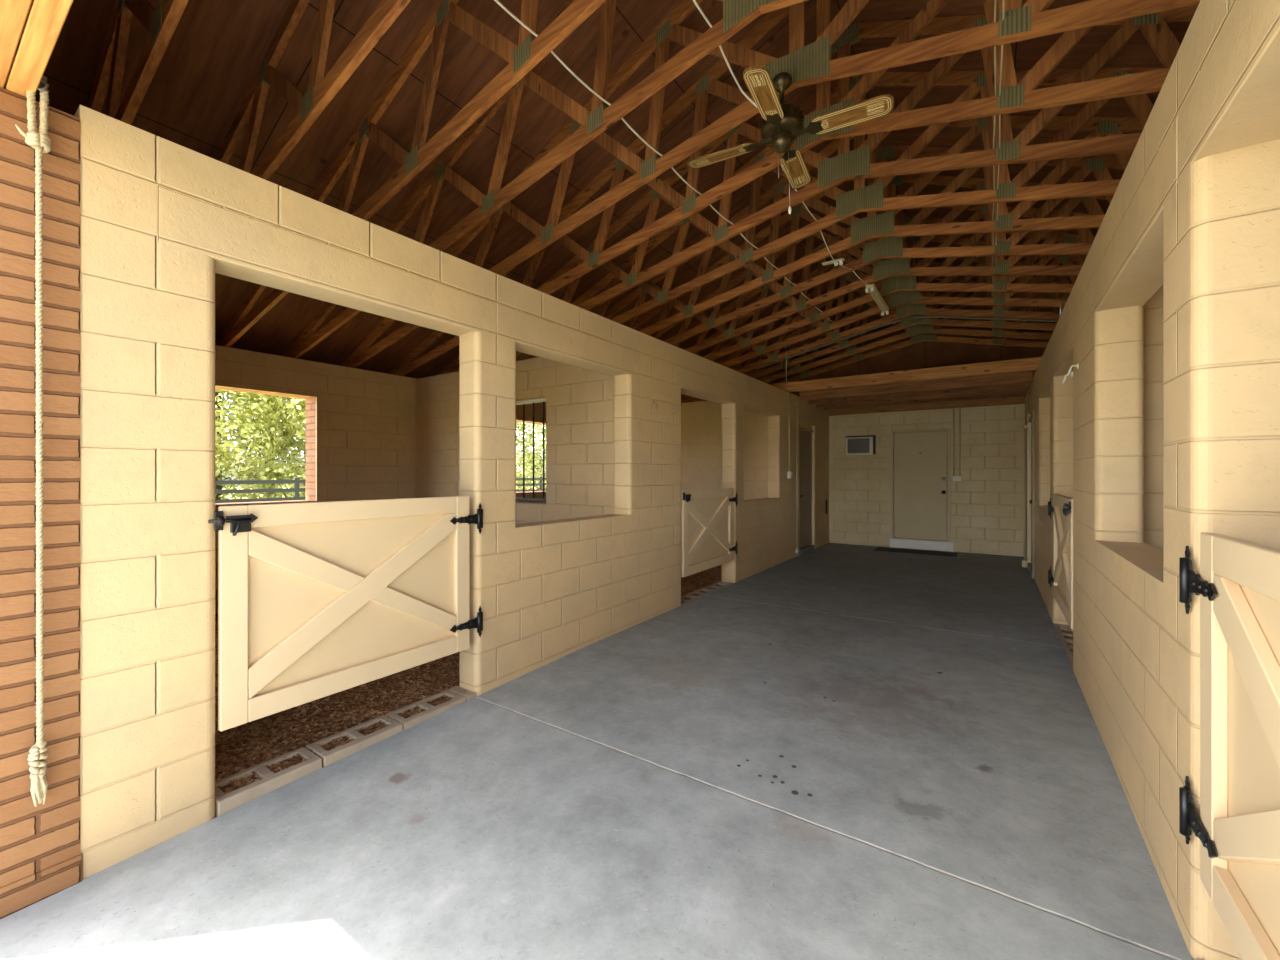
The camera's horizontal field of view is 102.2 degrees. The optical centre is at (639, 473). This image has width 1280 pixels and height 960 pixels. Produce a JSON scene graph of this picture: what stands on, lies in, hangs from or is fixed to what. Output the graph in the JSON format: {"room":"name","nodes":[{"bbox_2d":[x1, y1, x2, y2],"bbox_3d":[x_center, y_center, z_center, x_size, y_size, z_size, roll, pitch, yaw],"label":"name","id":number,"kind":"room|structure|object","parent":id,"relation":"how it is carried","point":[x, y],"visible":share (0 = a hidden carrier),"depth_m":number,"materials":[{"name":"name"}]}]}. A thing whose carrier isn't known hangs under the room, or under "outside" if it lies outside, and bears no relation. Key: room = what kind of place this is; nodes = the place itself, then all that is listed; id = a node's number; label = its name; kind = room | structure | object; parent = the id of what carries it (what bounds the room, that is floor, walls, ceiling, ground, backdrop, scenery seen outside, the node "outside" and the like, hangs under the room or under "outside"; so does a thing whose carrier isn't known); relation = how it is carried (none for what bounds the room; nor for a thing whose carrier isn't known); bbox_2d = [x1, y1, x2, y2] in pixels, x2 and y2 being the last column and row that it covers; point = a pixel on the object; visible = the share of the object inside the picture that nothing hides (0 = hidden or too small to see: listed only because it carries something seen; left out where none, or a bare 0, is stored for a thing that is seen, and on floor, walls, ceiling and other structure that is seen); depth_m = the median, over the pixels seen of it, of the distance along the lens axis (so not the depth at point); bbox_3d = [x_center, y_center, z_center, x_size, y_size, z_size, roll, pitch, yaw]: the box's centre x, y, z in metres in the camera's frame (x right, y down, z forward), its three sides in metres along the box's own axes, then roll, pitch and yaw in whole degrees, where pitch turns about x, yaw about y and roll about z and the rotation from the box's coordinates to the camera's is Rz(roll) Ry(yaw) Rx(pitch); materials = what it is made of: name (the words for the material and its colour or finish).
{"room":"farm building","nodes":[
{"label":"farm building","id":0,"kind":"room"},
{"bbox_2d":[215,686,475,817],"bbox_3d":[-1.473,1.495,2.747,0.198,0.250,1.306,0,0,34],"label":"concrete blocks","id":1,"kind":"object","parent":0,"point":[270,781],"depth_m":2.54},
{"bbox_2d":[215,345,545,613],"bbox_3d":[-2.148,0.180,8.012,0.030,2.880,10.450,0,0,34],"label":"wall","id":2,"kind":"structure","parent":0,"point":[365,419],"depth_m":6.10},
{"bbox_2d":[215,386,545,504],"bbox_3d":[-2.260,0.180,8.088,0.240,2.880,10.850,0,0,34],"label":"brick wall","id":3,"kind":"structure","parent":0,"point":[310,401],"depth_m":5.86,"materials":[{"name":"beige brick"}]},
{"bbox_2d":[222,481,539,498],"bbox_3d":[-6.800,1.630,16.696,150.000,0.001,140.000,0,0,34],"label":"ground","id":4,"kind":"structure","parent":0,"point":[534,481],"depth_m":39.12,"materials":[{"name":"green plant"}]},
{"bbox_2d":[221,416,237,496],"bbox_3d":[-24.005,-5.744,23.914,8.704,14.763,8.426,0,0,-29],"label":"tree","id":5,"kind":"object","parent":4,"relation":"on","point":[226,478],"visible":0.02,"depth_m":25.27,"materials":[{"name":"green plant"}]},
{"bbox_2d":[221,395,239,485],"bbox_3d":[-28.034,-6.414,30.758,8.910,16.276,9.591,0,0,32],"label":"tree","id":6,"kind":"object","parent":4,"relation":"on","point":[230,395],"visible":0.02,"depth_m":31.11,"materials":[{"name":"green plant"}]},
{"bbox_2d":[215,389,305,499],"bbox_3d":[-18.267,-4.005,22.300,7.112,11.450,8.402,0,0,8],"label":"tree","id":7,"kind":"object","parent":4,"relation":"on","point":[245,430],"visible":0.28,"depth_m":21.43,"materials":[{"name":"green plant"}]},
{"bbox_2d":[221,391,305,498],"bbox_3d":[-20.794,-5.341,29.271,7.749,14.120,9.542,0,0,-20],"label":"tree","id":8,"kind":"object","parent":4,"relation":"on","point":[228,413],"visible":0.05,"depth_m":29.31,"materials":[{"name":"green plant"}]},
{"bbox_2d":[222,393,305,477],"bbox_3d":[-24.356,-6.356,37.499,9.665,15.979,10.675,0,0,-18],"label":"tree","id":9,"kind":"object","parent":4,"relation":"on","point":[278,460],"visible":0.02,"depth_m":34.22,"materials":[{"name":"green plant"}]},
{"bbox_2d":[237,392,305,497],"bbox_3d":[-14.703,-3.142,23.968,6.582,9.563,5.874,0,0,-37],"label":"tree","id":10,"kind":"object","parent":4,"relation":"on","point":[300,403],"visible":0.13,"depth_m":22.78,"materials":[{"name":"green plant"}]},
{"bbox_2d":[215,477,545,502],"bbox_3d":[-10.111,0.890,24.258,0.150,1.480,37.200,0,0,34],"label":"fence","id":11,"kind":"object","parent":4,"relation":"on","point":[297,481],"visible":0.14,"depth_m":18.96,"materials":[{"name":"black metal"}]},
{"bbox_2d":[516,422,545,489],"bbox_3d":[-9.059,-3.928,33.183,6.734,11.277,8.052,0,0,18],"label":"tree","id":12,"kind":"object","parent":4,"relation":"on","point":[528,466],"visible":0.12,"depth_m":33.90,"materials":[{"name":"green plant"}]},
{"bbox_2d":[516,425,545,488],"bbox_3d":[-5.337,-4.197,38.830,9.042,11.786,8.236,0,0,34],"label":"tree","id":13,"kind":"object","parent":4,"relation":"on","point":[540,459],"visible":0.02,"depth_m":39.78,"materials":[{"name":"green plant"}]},
{"bbox_2d":[0,87,828,918],"bbox_3d":[0.709,0.158,5.953,0.210,2.925,10.650,0,0,34],"label":"wall","id":14,"kind":"structure","parent":0,"point":[159,217],"depth_m":2.03,"materials":[{"name":"beige concrete"}]},
{"bbox_2d":[208,496,482,730],"bbox_3d":[-1.389,0.607,2.690,0.085,0.943,1.384,0,0,34],"label":"gate","id":15,"kind":"object","parent":14,"relation":"attached to","point":[317,600],"visible":1,"depth_m":2.54,"materials":[{"name":"beige wood"}]},
{"bbox_2d":[681,581,732,604],"bbox_3d":[0.736,1.495,6.003,0.198,0.250,1.343,0,0,34],"label":"trim","id":16,"kind":"structure","parent":14,"relation":"attached to","point":[690,595],"depth_m":6.02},
{"bbox_2d":[681,488,736,576],"bbox_3d":[0.827,0.630,5.957,0.085,0.910,1.409,0,0,34],"label":"gate","id":17,"kind":"object","parent":14,"relation":"attached to","point":[706,514],"visible":1,"depth_m":5.87,"materials":[{"name":"beige wood"}]},
{"bbox_2d":[787,391,791,477],"bbox_3d":[2.391,-0.620,8.208,0.061,1.380,0.110,0,0,34],"label":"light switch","id":18,"kind":"object","parent":14,"relation":"attached to","point":[789,473],"visible":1,"depth_m":8.19,"materials":[{"name":"white paint"}]},
{"bbox_2d":[795,403,798,553],"bbox_3d":[2.600,0.065,8.531,0.045,2.490,0.070,0,0,34],"label":"conduit pipe","id":19,"kind":"object","parent":14,"relation":"attached to","point":[796,404],"visible":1,"depth_m":8.52,"materials":[{"name":"beige metal"}]},
{"bbox_2d":[798,424,815,555],"bbox_3d":[2.870,0.250,9.060,0.198,2.240,0.922,0,0,34],"label":"door","id":20,"kind":"structure","parent":14,"relation":"in","point":[806,438],"depth_m":9.08,"materials":[{"name":"beige paint"}]},
{"bbox_2d":[415,357,613,523],"bbox_3d":[-1.495,0.185,5.920,3.400,2.870,0.200,0,0,34],"label":"wall","id":21,"kind":"structure","parent":0,"point":[579,401],"depth_m":5.38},
{"bbox_2d":[516,398,545,500],"bbox_3d":[-1.390,-0.259,5.776,1.005,1.098,0.040,0,0,34],"label":"bars","id":22,"kind":"object","parent":21,"relation":"in","point":[543,400],"visible":0.51,"depth_m":5.61,"materials":[{"name":"grey metal"}]},
{"bbox_2d":[0,543,1191,959],"bbox_3d":[-1.354,1.495,-1.105,17.000,0.250,24.650,0,0,34],"label":"floor","id":23,"kind":"structure","parent":0,"point":[831,751],"depth_m":2.09,"materials":[{"name":"concrete"}]},
{"bbox_2d":[874,547,957,556],"bbox_3d":[4.824,1.363,9.053,1.260,0.013,0.440,0,0,34],"label":"door mat","id":24,"kind":"object","parent":23,"relation":"on","point":[925,552],"visible":1,"depth_m":9.03,"materials":[{"name":"rubber"}]},
{"bbox_2d":[889,538,953,551],"bbox_3d":[5.113,1.288,9.395,1.035,0.165,0.050,0,0,34],"label":"threshold","id":25,"kind":"object","parent":23,"relation":"on","point":[897,543],"visible":1,"depth_m":9.36,"materials":[{"name":"white paint"}]},
{"bbox_2d":[35,0,1190,402],"bbox_3d":[2.206,-2.407,4.998,11.900,2.511,11.550,0,0,34],"label":"ceiling","id":26,"kind":"structure","parent":0,"point":[216,49],"depth_m":3.92,"materials":[{"name":"brown wood"}]},
{"bbox_2d":[87,0,188,124],"bbox_3d":[-0.410,-2.362,1.141,11.700,2.536,0.043,0,0,34],"label":"roof truss","id":27,"kind":"object","parent":26,"relation":"attached to","point":[161,22],"visible":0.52,"depth_m":2.59,"materials":[{"name":"brown wood"}]},
{"bbox_2d":[215,0,410,180],"bbox_3d":[-0.067,-2.362,1.647,11.700,2.536,0.043,0,0,34],"label":"roof truss","id":28,"kind":"object","parent":26,"relation":"attached to","point":[320,91],"visible":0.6,"depth_m":2.90,"materials":[{"name":"brown wood"}]},
{"bbox_2d":[494,0,832,321],"bbox_3d":[0.905,-2.269,4.798,0.021,0.037,7.160,0,0,34],"label":"cable","id":29,"kind":"object","parent":28,"relation":"attached to","point":[496,1],"visible":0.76,"depth_m":3.14,"materials":[{"name":"beige plastic"}]},
{"bbox_2d":[693,0,756,106],"bbox_3d":[0.260,-2.330,2.513,0.159,0.211,1.799,0,0,34],"label":"cable","id":30,"kind":"object","parent":28,"relation":"attached to","point":[694,1],"visible":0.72,"depth_m":2.98,"materials":[{"name":"beige plastic"}]},
{"bbox_2d":[215,0,605,346],"bbox_3d":[0.277,-2.362,2.154,11.700,2.536,0.043,0,0,34],"label":"roof truss","id":31,"kind":"object","parent":26,"relation":"attached to","point":[530,50],"visible":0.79,"depth_m":3.23,"materials":[{"name":"brown wood"}]},
{"bbox_2d":[284,0,806,358],"bbox_3d":[0.620,-2.362,2.660,11.700,2.536,0.043,0,0,34],"label":"roof truss","id":32,"kind":"object","parent":26,"relation":"attached to","point":[737,14],"visible":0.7,"depth_m":3.53,"materials":[{"name":"brown wood"}]},
{"bbox_2d":[340,0,1199,367],"bbox_3d":[0.964,-2.362,3.167,11.700,2.536,0.043,0,0,34],"label":"roof truss","id":33,"kind":"object","parent":26,"relation":"attached to","point":[813,63],"visible":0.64,"depth_m":3.35,"materials":[{"name":"brown wood"}]},
{"bbox_2d":[687,66,893,213],"bbox_3d":[0.857,-1.982,3.116,0.912,0.805,0.912,0,0,-16],"label":"ceiling fan","id":34,"kind":"object","parent":33,"relation":"hanging from","point":[781,123],"visible":1,"depth_m":3.01,"materials":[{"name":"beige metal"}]},
{"bbox_2d":[389,0,1169,375],"bbox_3d":[1.308,-2.362,3.673,11.700,2.536,0.043,0,0,34],"label":"roof truss","id":35,"kind":"object","parent":26,"relation":"attached to","point":[1014,97],"visible":0.52,"depth_m":3.68,"materials":[{"name":"brown wood"}]},
{"bbox_2d":[438,4,1198,374],"bbox_3d":[1.651,-2.362,4.180,11.700,2.536,0.043,0,0,34],"label":"roof truss","id":36,"kind":"object","parent":26,"relation":"attached to","point":[855,164],"visible":0.55,"depth_m":3.97,"materials":[{"name":"brown wood"}]},
{"bbox_2d":[996,0,1004,265],"bbox_3d":[2.505,-2.250,3.600,0.015,0.039,4.897,0,0,34],"label":"cable","id":37,"kind":"object","parent":36,"relation":"attached to","point":[1003,5],"visible":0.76,"depth_m":3.02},
{"bbox_2d":[516,67,1163,358],"bbox_3d":[1.995,-2.362,4.686,11.700,2.536,0.043,0,0,34],"label":"roof truss","id":38,"kind":"object","parent":26,"relation":"attached to","point":[863,198],"visible":0.56,"depth_m":4.48,"materials":[{"name":"brown wood"}]},
{"bbox_2d":[992,0,996,295],"bbox_3d":[2.826,-2.263,4.123,0.017,0.029,6.121,0,0,34],"label":"cable","id":39,"kind":"object","parent":38,"relation":"attached to","point":[995,4],"visible":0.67,"depth_m":3.28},
{"bbox_2d":[603,113,1142,334],"bbox_3d":[2.338,-2.362,5.193,11.700,2.536,0.043,0,0,34],"label":"roof truss","id":40,"kind":"object","parent":26,"relation":"attached to","point":[874,225],"visible":0.48,"depth_m":5.04,"materials":[{"name":"brown wood"}]},
{"bbox_2d":[822,258,844,265],"bbox_3d":[2.024,-2.203,5.406,0.220,0.055,0.060,0,0,34],"label":"fitting","id":41,"kind":"object","parent":40,"relation":"hanging from","point":[835,262],"visible":1,"depth_m":5.38,"materials":[{"name":"plastic"}]},
{"bbox_2d":[681,259,1065,401],"bbox_3d":[4.743,-2.362,8.738,11.700,2.536,0.043,0,0,34],"label":"roof truss","id":42,"kind":"object","parent":26,"relation":"attached to","point":[916,329],"visible":0.34,"depth_m":8.78,"materials":[{"name":"brown wood"}]},
{"bbox_2d":[681,247,1069,402],"bbox_3d":[4.399,-2.362,8.232,11.700,2.536,0.043,0,0,34],"label":"roof truss","id":43,"kind":"object","parent":26,"relation":"attached to","point":[1002,324],"visible":0.3,"depth_m":8.26,"materials":[{"name":"brown wood"}]},
{"bbox_2d":[632,144,1123,344],"bbox_3d":[2.682,-2.362,5.699,11.700,2.536,0.043,0,0,34],"label":"roof truss","id":44,"kind":"object","parent":26,"relation":"attached to","point":[884,247],"visible":0.51,"depth_m":5.62,"materials":[{"name":"brown wood"}]},
{"bbox_2d":[774,151,867,284],"bbox_3d":[1.702,-2.320,4.754,0.209,0.190,3.542,0,0,34],"label":"cable","id":45,"kind":"object","parent":44,"relation":"attached to","point":[774,151],"visible":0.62,"depth_m":5.11,"materials":[{"name":"beige plastic"}]},
{"bbox_2d":[649,173,1106,352],"bbox_3d":[3.025,-2.362,6.206,11.700,2.536,0.043,0,0,34],"label":"roof truss","id":46,"kind":"object","parent":26,"relation":"attached to","point":[883,269],"visible":0.38,"depth_m":6.12,"materials":[{"name":"brown wood"}]},
{"bbox_2d":[691,276,1066,401],"bbox_3d":[5.087,-2.362,9.245,11.700,2.536,0.043,0,0,34],"label":"roof truss","id":47,"kind":"object","parent":26,"relation":"attached to","point":[918,338],"visible":0.35,"depth_m":9.27,"materials":[{"name":"brown wood"}]},
{"bbox_2d":[680,194,1094,360],"bbox_3d":[3.369,-2.362,6.712,11.700,2.536,0.043,0,0,34],"label":"roof truss","id":48,"kind":"object","parent":26,"relation":"attached to","point":[890,285],"visible":0.41,"depth_m":6.66,"materials":[{"name":"brown wood"}]},
{"bbox_2d":[865,284,888,315],"bbox_3d":[3.064,-2.268,6.646,0.100,0.165,1.124,0,0,34],"label":"strip light","id":49,"kind":"object","parent":48,"relation":"hanging from","point":[873,291],"visible":1,"depth_m":6.56,"materials":[{"name":"plastic"}]},
{"bbox_2d":[704,235,1086,372],"bbox_3d":[4.056,-2.362,7.725,11.700,2.536,0.043,0,0,34],"label":"roof truss","id":50,"kind":"object","parent":26,"relation":"attached to","point":[905,310],"visible":0.35,"depth_m":7.69,"materials":[{"name":"brown wood"}]},
{"bbox_2d":[756,316,1057,368],"bbox_3d":[3.783,-2.090,7.910,4.205,0.501,0.024,0,0,34],"label":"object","id":51,"kind":"object","parent":50,"relation":"attached to","point":[921,316],"visible":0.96,"depth_m":7.63,"materials":[{"name":"brown"}]},
{"bbox_2d":[704,214,1094,366],"bbox_3d":[3.712,-2.362,7.219,11.700,2.536,0.043,0,0,34],"label":"roof truss","id":52,"kind":"object","parent":26,"relation":"attached to","point":[899,298],"visible":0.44,"depth_m":7.18,"materials":[{"name":"brown wood"}]},
{"bbox_2d":[785,346,790,387],"bbox_3d":[2.328,-1.685,8.103,0.106,0.671,0.034,0,0,-19],"label":"rod","id":53,"kind":"object","parent":52,"relation":"hanging from","point":[787,346],"visible":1,"depth_m":8.07,"materials":[{"name":"silver metal"}]},
{"bbox_2d":[681,401,766,499],"bbox_3d":[0.734,0.185,9.205,3.400,2.870,0.200,0,0,34],"label":"wall","id":54,"kind":"structure","parent":0,"point":[701,420],"depth_m":8.76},
{"bbox_2d":[749,279,1062,556],"bbox_3d":[5.223,-0.975,9.447,11.100,5.190,0.200,0,0,34],"label":"wall","id":55,"kind":"structure","parent":0,"point":[987,506],"depth_m":9.13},
{"bbox_2d":[846,435,875,454],"bbox_3d":[4.247,-0.554,9.940,0.530,0.372,0.080,0,0,34],"label":"air conditioner","id":56,"kind":"object","parent":55,"relation":"attached to","point":[864,444],"visible":1,"depth_m":9.90,"materials":[{"name":"grey"}]},
{"bbox_2d":[773,357,1041,415],"bbox_3d":[4.313,-1.312,8.425,3.520,0.305,2.508,0,0,34],"label":"ceiling panel","id":57,"kind":"object","parent":55,"relation":"attached to","point":[1005,382],"visible":0.88,"depth_m":7.95,"materials":[{"name":"brown wood"}]},
{"bbox_2d":[891,428,949,541],"bbox_3d":[5.115,0.192,9.424,0.955,2.013,0.109,0,0,34],"label":"door","id":58,"kind":"structure","parent":55,"relation":"in","point":[918,459],"depth_m":9.44,"materials":[{"name":"paint"}]},
{"bbox_2d":[952,408,961,480],"bbox_3d":[5.566,-0.520,9.056,0.145,1.300,0.061,0,0,34],"label":"light switch","id":59,"kind":"object","parent":55,"relation":"attached to","point":[954,478],"visible":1,"depth_m":9.04,"materials":[{"name":"white paint"}]},
{"bbox_2d":[905,431,947,540],"bbox_3d":[5.193,0.220,9.540,1.085,2.300,0.080,0,0,34],"label":"door frame","id":60,"kind":"structure","parent":0,"point":[929,431],"depth_m":9.27,"materials":[{"name":"beige wood"}]},
{"bbox_2d":[1025,0,1279,959],"bbox_3d":[3.581,0.158,4.246,0.200,2.925,10.252,0,0,34],"label":"wall","id":61,"kind":"structure","parent":0,"point":[1193,212],"depth_m":1.61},
{"bbox_2d":[1022,394,1027,566],"bbox_3d":[5.698,0.095,7.626,0.090,2.550,0.140,0,0,34],"label":"conduit pipe","id":62,"kind":"object","parent":61,"relation":"attached to","point":[1024,562],"visible":0.65,"depth_m":7.59,"materials":[{"name":"beige metal"}]},
{"bbox_2d":[1027,411,1033,578],"bbox_3d":[5.463,0.250,7.108,0.198,2.240,0.922,0,0,34],"label":"door","id":63,"kind":"structure","parent":61,"relation":"in","point":[1030,420],"depth_m":7.45,"materials":[{"name":"beige paint"}]},
{"bbox_2d":[1048,494,1072,628],"bbox_3d":[3.472,0.647,4.264,0.085,0.935,1.446,0,0,34],"label":"gate","id":64,"kind":"object","parent":61,"relation":"attached to","point":[1062,509],"visible":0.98,"depth_m":4.18,"materials":[{"name":"beige wood"}]},
{"bbox_2d":[1054,623,1072,668],"bbox_3d":[3.502,1.495,4.128,0.198,0.250,1.343,0,0,34],"label":"threshold","id":65,"kind":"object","parent":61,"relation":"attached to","point":[1058,627],"depth_m":4.28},
{"bbox_2d":[1062,372,1072,383],"bbox_3d":[2.981,-0.674,3.594,0.062,0.087,0.141,0,0,34],"label":"wall hook","id":66,"kind":"object","parent":61,"relation":"attached to","point":[1071,374],"visible":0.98,"depth_m":3.61,"materials":[{"name":"white plastic"}]},
{"bbox_2d":[1067,363,1078,375],"bbox_3d":[2.824,-0.684,3.362,0.062,0.087,0.141,0,0,34],"label":"wall hook","id":67,"kind":"object","parent":61,"relation":"attached to","point":[1077,365],"visible":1,"depth_m":3.38,"materials":[{"name":"white plastic"}]},
{"bbox_2d":[1179,532,1279,959],"bbox_3d":[1.209,0.640,0.928,0.085,0.960,1.384,0,0,34],"label":"gate","id":68,"kind":"object","parent":61,"relation":"attached to","point":[1237,828],"visible":1,"depth_m":1.24,"materials":[{"name":"beige wood"}]},
{"bbox_2d":[1144,285,1162,550],"bbox_3d":[4.340,0.185,1.962,3.620,2.870,0.200,0,0,34],"label":"wall","id":69,"kind":"structure","parent":0,"point":[1153,309],"depth_m":2.85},
{"bbox_3d":[-0.728,1.565,7.049,3.400,0.210,10.450,0,0,34],"label":"floor","id":70,"kind":"structure","parent":0,"visible":0},
{"bbox_2d":[215,613,458,793],"bbox_3d":[-2.544,1.389,4.233,3.557,0.090,3.750,0,0,34],"label":"wood shavings","id":71,"kind":"object","parent":70,"relation":"on","point":[242,747],"visible":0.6,"depth_m":2.90,"materials":[{"name":"brown wood"}]},
{"bbox_2d":[681,565,723,602],"bbox_3d":[-0.316,1.388,7.519,3.556,0.089,3.750,0,0,34],"label":"wood shavings","id":72,"kind":"object","parent":70,"relation":"on","point":[694,582],"visible":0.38,"depth_m":6.70,"materials":[{"name":"brown wood"}]},
{"bbox_3d":[5.106,1.565,3.092,3.620,0.210,10.450,0,0,34],"label":"floor","id":73,"kind":"structure","parent":0,"visible":0},
{"bbox_2d":[1061,630,1072,651],"bbox_3d":[5.388,1.388,3.650,3.779,0.088,3.750,0,0,34],"label":"wood shavings","id":74,"kind":"object","parent":73,"relation":"on","point":[1066,631],"visible":0.02,"depth_m":4.39,"materials":[{"name":"brown wood"}]},
{"bbox_3d":[0.591,0.183,-0.159,0.204,2.875,0.400,0,0,34],"label":"wall","id":75,"kind":"structure","parent":0,"visible":0},
{"bbox_2d":[15,87,50,806],"bbox_3d":[-1.998,-0.095,1.704,0.058,2.396,0.075,0,0,-1],"label":"rope","id":76,"kind":"object","parent":75,"relation":"hanging from","point":[41,142],"visible":0.99,"depth_m":1.71,"materials":[{"name":"beige fabric"}]},
{"bbox_2d":[0,0,72,96],"bbox_3d":[-0.821,-1.403,0.732,3.540,0.293,0.290,0,0,34],"label":"wooden beam","id":77,"kind":"structure","parent":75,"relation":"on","point":[30,30],"depth_m":1.49,"materials":[{"name":"beige wood"}]},
{"bbox_2d":[37,76,48,89],"bbox_3d":[-2.020,-1.305,1.730,0.074,0.059,0.044,0,0,34],"label":"hook","id":78,"kind":"object","parent":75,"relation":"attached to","point":[43,83],"visible":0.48,"depth_m":1.72,"materials":[{"name":"silver metal"}]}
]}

